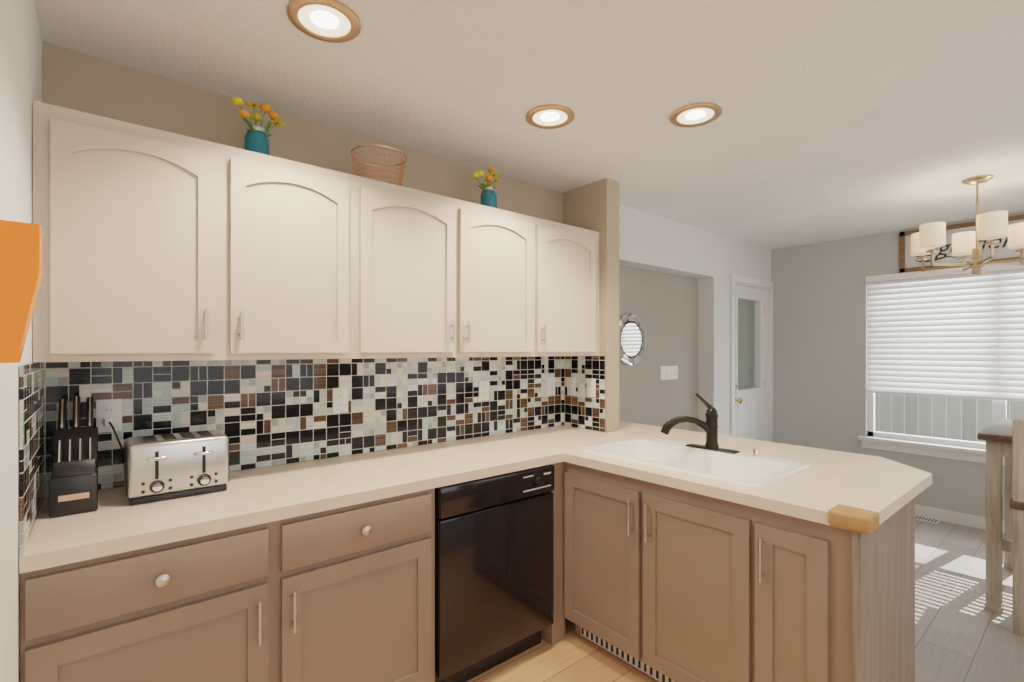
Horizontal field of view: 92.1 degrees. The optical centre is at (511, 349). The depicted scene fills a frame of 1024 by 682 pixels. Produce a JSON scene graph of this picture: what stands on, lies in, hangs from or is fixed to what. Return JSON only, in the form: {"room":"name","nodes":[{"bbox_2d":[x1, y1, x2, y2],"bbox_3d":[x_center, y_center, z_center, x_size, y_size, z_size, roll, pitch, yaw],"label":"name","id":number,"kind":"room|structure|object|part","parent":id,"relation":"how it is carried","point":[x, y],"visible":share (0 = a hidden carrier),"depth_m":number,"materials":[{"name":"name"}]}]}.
{"room":"kitchen","nodes":[
{"label":"kitchen","id":0,"kind":"room"},
{"bbox_2d":[0,0,41,681],"bbox_3d":[-0.354,0.186,0.070,0.150,2.440,4.600,0,0,-40],"label":"wall","id":1,"kind":"structure","parent":0,"point":[20,64],"depth_m":1.12,"materials":[{"name":"paint"}]},
{"bbox_2d":[0,220,41,362],"bbox_3d":[-0.787,-0.088,0.769,0.076,0.217,0.050,0,0,-40],"label":"wall decoration","id":2,"kind":"object","parent":1,"relation":"attached to","point":[20,261],"visible":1,"depth_m":0.76,"materials":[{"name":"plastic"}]},
{"bbox_2d":[42,42,562,489],"bbox_3d":[-0.717,0.186,2.566,2.487,2.440,0.300,0,0,-40],"label":"wall","id":3,"kind":"structure","parent":0,"point":[78,81],"depth_m":2.02,"materials":[{"name":"beige paint"}]},
{"bbox_2d":[33,100,360,361],"bbox_3d":[-1.105,-0.340,1.829,0.943,0.752,0.332,0,0,-40],"label":"upper cabinet","id":4,"kind":"object","parent":3,"relation":"attached to","point":[159,245],"depth_m":1.64,"materials":[{"name":"white wood"}]},
{"bbox_2d":[231,97,285,154],"bbox_3d":[-0.987,-0.837,1.921,0.196,0.241,0.118,0,0,-40],"label":"flowers","id":5,"kind":"object","parent":4,"relation":"on","point":[256,139],"visible":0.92,"depth_m":1.88,"materials":[{"name":"teal ceramic"}]},
{"bbox_2d":[19,356,604,555],"bbox_3d":[-0.424,0.266,2.213,2.483,0.456,0.613,0,0,-40],"label":"mosaic","id":6,"kind":"object","parent":3,"relation":"attached to","point":[261,413],"visible":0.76,"depth_m":2.17,"materials":[{"name":"tile"}]},
{"bbox_2d":[96,399,123,455],"bbox_3d":[-1.384,0.329,1.748,0.138,0.305,0.083,0,0,-40],"label":"electrical outlet","id":7,"kind":"object","parent":6,"relation":"attached to","point":[108,415],"visible":0.88,"depth_m":1.75,"materials":[{"name":"white plastic"}]},
{"bbox_2d":[333,387,347,412],"bbox_3d":[-0.795,0.234,2.288,0.072,0.116,0.008,0,0,-40],"label":"electrical outlet","id":8,"kind":"object","parent":6,"relation":"attached to","point":[340,400],"visible":1,"depth_m":2.29,"materials":[{"name":"white plastic"}]},
{"bbox_2d":[479,380,488,400],"bbox_3d":[-0.159,0.234,2.818,0.072,0.116,0.008,0,0,-40],"label":"electrical outlet","id":9,"kind":"object","parent":6,"relation":"attached to","point":[483,390],"visible":1,"depth_m":2.81,"materials":[{"name":"white plastic"}]},
{"bbox_2d":[547,377,554,395],"bbox_3d":[0.251,0.234,3.160,0.072,0.116,0.008,0,0,-40],"label":"electrical outlet","id":10,"kind":"object","parent":6,"relation":"attached to","point":[550,386],"visible":1,"depth_m":3.15,"materials":[{"name":"white plastic"}]},
{"bbox_2d":[567,377,575,395],"bbox_3d":[0.381,0.234,3.168,0.008,0.116,0.072,0,0,-40],"label":"electrical outlet","id":11,"kind":"object","parent":6,"relation":"attached to","point":[571,385],"visible":1,"depth_m":3.16,"materials":[{"name":"white plastic"}]},
{"bbox_2d":[586,378,595,397],"bbox_3d":[0.487,0.234,3.042,0.008,0.116,0.072,0,0,-40],"label":"electrical outlet","id":12,"kind":"object","parent":6,"relation":"attached to","point":[590,387],"visible":1,"depth_m":3.04,"materials":[{"name":"white plastic"}]},
{"bbox_2d":[361,177,548,358],"bbox_3d":[-0.337,-0.340,2.469,1.056,0.752,0.332,0,0,-40],"label":"upper cabinet","id":13,"kind":"object","parent":3,"relation":"attached to","point":[442,276],"depth_m":2.29,"materials":[{"name":"white wood"}]},
{"bbox_2d":[350,144,406,185],"bbox_3d":[-0.598,-0.797,2.222,0.247,0.157,0.247,0,0,-40],"label":"wire basket","id":14,"kind":"object","parent":13,"relation":"on","point":[400,181],"visible":0.58,"depth_m":2.16,"materials":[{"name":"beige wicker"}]},
{"bbox_2d":[472,167,500,207],"bbox_3d":[-0.131,-0.847,2.615,0.175,0.260,0.116,0,0,-40],"label":"flowers","id":15,"kind":"object","parent":13,"relation":"on","point":[488,196],"visible":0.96,"depth_m":2.58,"materials":[{"name":"teal ceramic"}]},
{"bbox_2d":[549,221,598,355],"bbox_3d":[0.205,-0.340,2.921,0.612,0.752,0.332,0,0,-40],"label":"upper cabinet","id":16,"kind":"object","parent":3,"relation":"attached to","point":[573,251],"depth_m":2.84,"materials":[{"name":"white wood"}]},
{"bbox_2d":[34,0,1023,249],"bbox_3d":[1.855,-1.084,1.813,5.775,0.100,4.750,0,0,-40],"label":"ceiling","id":17,"kind":"structure","parent":0,"point":[840,119],"depth_m":1.94,"materials":[{"name":"white paint"}]},
{"bbox_2d":[287,0,360,42],"bbox_3d":[-0.586,-1.028,1.543,0.216,0.012,0.216,0,0,-40],"label":"recessed light","id":18,"kind":"object","parent":17,"relation":"in","point":[334,21],"visible":1,"depth_m":1.53,"materials":[{"name":"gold metal"}]},
{"bbox_2d":[526,104,574,128],"bbox_3d":[0.169,-1.028,2.184,0.216,0.012,0.216,0,0,-40],"label":"recessed light","id":19,"kind":"object","parent":17,"relation":"in","point":[551,116],"visible":1,"depth_m":2.17,"materials":[{"name":"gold metal"}]},
{"bbox_2d":[670,103,721,127],"bbox_3d":[0.806,-1.028,2.169,0.216,0.012,0.216,0,0,-40],"label":"recessed light","id":20,"kind":"object","parent":17,"relation":"in","point":[694,115],"visible":1,"depth_m":2.16,"materials":[{"name":"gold metal"}]},
{"bbox_2d":[911,175,1023,274],"bbox_3d":[2.811,-0.744,2.981,0.629,0.580,0.654,0,0,-40],"label":"chandelier","id":21,"kind":"object","parent":17,"relation":"hanging from","point":[927,238],"visible":1,"depth_m":2.96,"materials":[{"name":"white fabric"}]},
{"bbox_2d":[563,178,618,471],"bbox_3d":[0.402,0.186,3.259,0.120,2.440,0.668,0,0,-40],"label":"wall","id":22,"kind":"structure","parent":0,"point":[593,206],"depth_m":3.00,"materials":[{"name":"beige paint"}]},
{"bbox_2d":[619,204,770,435],"bbox_3d":[1.515,0.186,4.374,3.018,2.440,0.380,0,0,-40],"label":"wall","id":23,"kind":"structure","parent":0,"point":[674,287],"depth_m":4.23,"materials":[{"name":"grey paint"}]},
{"bbox_2d":[619,313,645,365],"bbox_3d":[0.915,-0.079,3.804,0.404,0.404,0.024,0,0,-40],"label":"sunburst mirror","id":24,"kind":"object","parent":23,"relation":"attached to","point":[632,339],"visible":0.85,"depth_m":3.80,"materials":[{"name":"grey mirror"}]},
{"bbox_2d":[660,366,677,379],"bbox_3d":[1.319,0.194,4.151,0.253,0.113,0.008,0,0,-40],"label":"switch plate","id":25,"kind":"object","parent":23,"relation":"attached to","point":[668,372],"visible":1,"depth_m":4.14,"materials":[{"name":"white plastic"}]},
{"bbox_2d":[735,285,764,440],"bbox_3d":[2.334,0.388,4.839,0.726,2.013,0.115,0,0,-40],"label":"door","id":26,"kind":"structure","parent":23,"relation":"in","point":[749,413],"depth_m":4.90,"materials":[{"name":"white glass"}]},
{"bbox_3d":[2.123,0.411,4.634,0.056,0.186,0.070,0,0,-40],"label":"door knob","id":27,"kind":"part","parent":26,"relation":"part of","materials":[{"name":"gold metal"}]},
{"bbox_2d":[730,274,772,441],"bbox_3d":[2.309,0.353,4.855,0.878,2.105,0.138,0,0,-40],"label":"door frame","id":28,"kind":"structure","parent":23,"relation":"attached to","point":[765,285],"depth_m":5.04,"materials":[{"name":"white wood"}]},
{"bbox_2d":[467,520,1023,681],"bbox_3d":[1.855,1.456,1.813,5.775,0.100,4.750,0,0,-40],"label":"floor","id":29,"kind":"structure","parent":0,"point":[962,634],"depth_m":2.40,"materials":[{"name":"brown wood"}]},
{"bbox_2d":[20,488,434,681],"bbox_3d":[-0.932,0.972,1.787,1.156,0.868,0.618,0,0,-40],"label":"base cabinet","id":30,"kind":"object","parent":29,"relation":"on","point":[345,594],"depth_m":1.51,"materials":[{"name":"brown wood"}]},
{"bbox_2d":[19,426,562,573],"bbox_3d":[-0.251,0.511,2.353,2.928,0.049,0.620,0,0,-40],"label":"countertop","id":31,"kind":"structure","parent":30,"relation":"on","point":[255,496],"depth_m":1.70,"materials":[{"name":"stone"}]},
{"bbox_2d":[49,395,97,517],"bbox_3d":[-1.400,0.323,1.583,0.110,0.343,0.268,0,0,-40],"label":"knife block","id":32,"kind":"object","parent":31,"relation":"on","point":[73,484],"visible":0.98,"depth_m":1.52,"materials":[{"name":"black plastic"}]},
{"bbox_2d":[124,430,228,505],"bbox_3d":[-1.156,0.397,1.708,0.289,0.196,0.207,0,0,-40],"label":"toaster","id":33,"kind":"object","parent":31,"relation":"on","point":[161,467],"visible":1,"depth_m":1.64,"materials":[{"name":"silver metal"}]},
{"bbox_2d":[435,464,553,681],"bbox_3d":[-0.231,0.973,2.352,0.630,0.866,0.631,0,0,-40],"label":"dishwasher","id":34,"kind":"object","parent":29,"relation":"on","point":[494,571],"visible":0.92,"depth_m":2.09,"materials":[{"name":"black plastic"}]},
{"bbox_2d":[564,462,914,681],"bbox_3d":[0.885,0.972,2.128,0.652,0.868,1.220,0,0,-40],"label":"base cabinet","id":35,"kind":"object","parent":29,"relation":"on","point":[662,583],"visible":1,"depth_m":1.76,"materials":[{"name":"brown wood"}]},
{"bbox_2d":[555,393,931,533],"bbox_3d":[1.051,0.434,2.233,1.082,0.445,1.230,0,0,-40],"label":"countertop","id":36,"kind":"structure","parent":35,"relation":"on","point":[864,494],"depth_m":2.10,"materials":[{"name":"laminate"}]},
{"bbox_2d":[915,515,939,523],"bbox_3d":[3.377,1.403,4.130,0.110,0.006,0.300,0,0,-40],"label":"floor vent","id":37,"kind":"object","parent":29,"relation":"in","point":[920,518],"visible":0.54,"depth_m":4.07,"materials":[{"name":"white metal"}]},
{"bbox_2d":[977,418,1012,613],"bbox_3d":[3.175,0.928,2.607,0.920,0.955,0.940,0,0,-40],"label":"table","id":38,"kind":"object","parent":29,"relation":"on","point":[997,435],"visible":0.88,"depth_m":2.65,"materials":[{"name":"brown wood"}]},
{"bbox_2d":[1009,419,1023,636],"bbox_3d":[2.774,0.876,2.416,0.440,1.060,0.440,0,0,-40],"label":"chair","id":39,"kind":"object","parent":29,"relation":"on","point":[1016,503],"visible":1,"depth_m":2.43,"materials":[{"name":"white wood"}]},
{"bbox_2d":[771,212,1023,520],"bbox_3d":[4.089,0.186,3.525,0.150,2.440,4.220,0,0,-40],"label":"wall","id":40,"kind":"structure","parent":0,"point":[820,345],"depth_m":4.66,"materials":[{"name":"grey paint"}]},
{"bbox_2d":[858,286,1006,465],"bbox_3d":[3.775,0.111,3.824,0.150,1.550,1.820,0,0,-40],"label":"window","id":41,"kind":"structure","parent":40,"relation":"in","point":[972,451],"depth_m":4.14,"materials":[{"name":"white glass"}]},
{"bbox_2d":[866,262,1023,400],"bbox_3d":[3.758,-0.138,3.809,0.055,1.048,1.710,0,0,-40],"label":"window blinds","id":42,"kind":"object","parent":41,"relation":"attached to","point":[956,332],"visible":0.92,"depth_m":4.03,"materials":[{"name":"white plastic"}]},
{"bbox_2d":[915,504,1004,533],"bbox_3d":[4.026,1.359,3.472,0.013,0.095,4.219,0,0,-40],"label":"baseboard","id":43,"kind":"structure","parent":40,"relation":"attached to","point":[964,519],"depth_m":4.00,"materials":[{"name":"white wood"}]},
{"bbox_2d":[899,214,1023,272],"bbox_3d":[3.802,-0.839,3.728,0.028,0.350,1.400,0,0,-40],"label":"framed sign","id":44,"kind":"object","parent":40,"relation":"attached to","point":[908,262],"visible":0.5,"depth_m":4.01,"materials":[{"name":"brown wood"}]},
{"label":"outside","id":45,"kind":"structure","parent":0,"visible":0},
{"bbox_3d":[2.264,1.541,4.855,22.000,0.050,24.000,0,0,-40],"label":"ground","id":46,"kind":"structure","parent":45,"visible":0},
{"bbox_2d":[875,393,1023,442],"bbox_3d":[0.399,0.536,3.470,11.360,1.960,18.260,0,0,-40],"label":"fence","id":47,"kind":"object","parent":46,"relation":"on","point":[963,418],"depth_m":6.25,"materials":[{"name":"white wood"}]}
]}

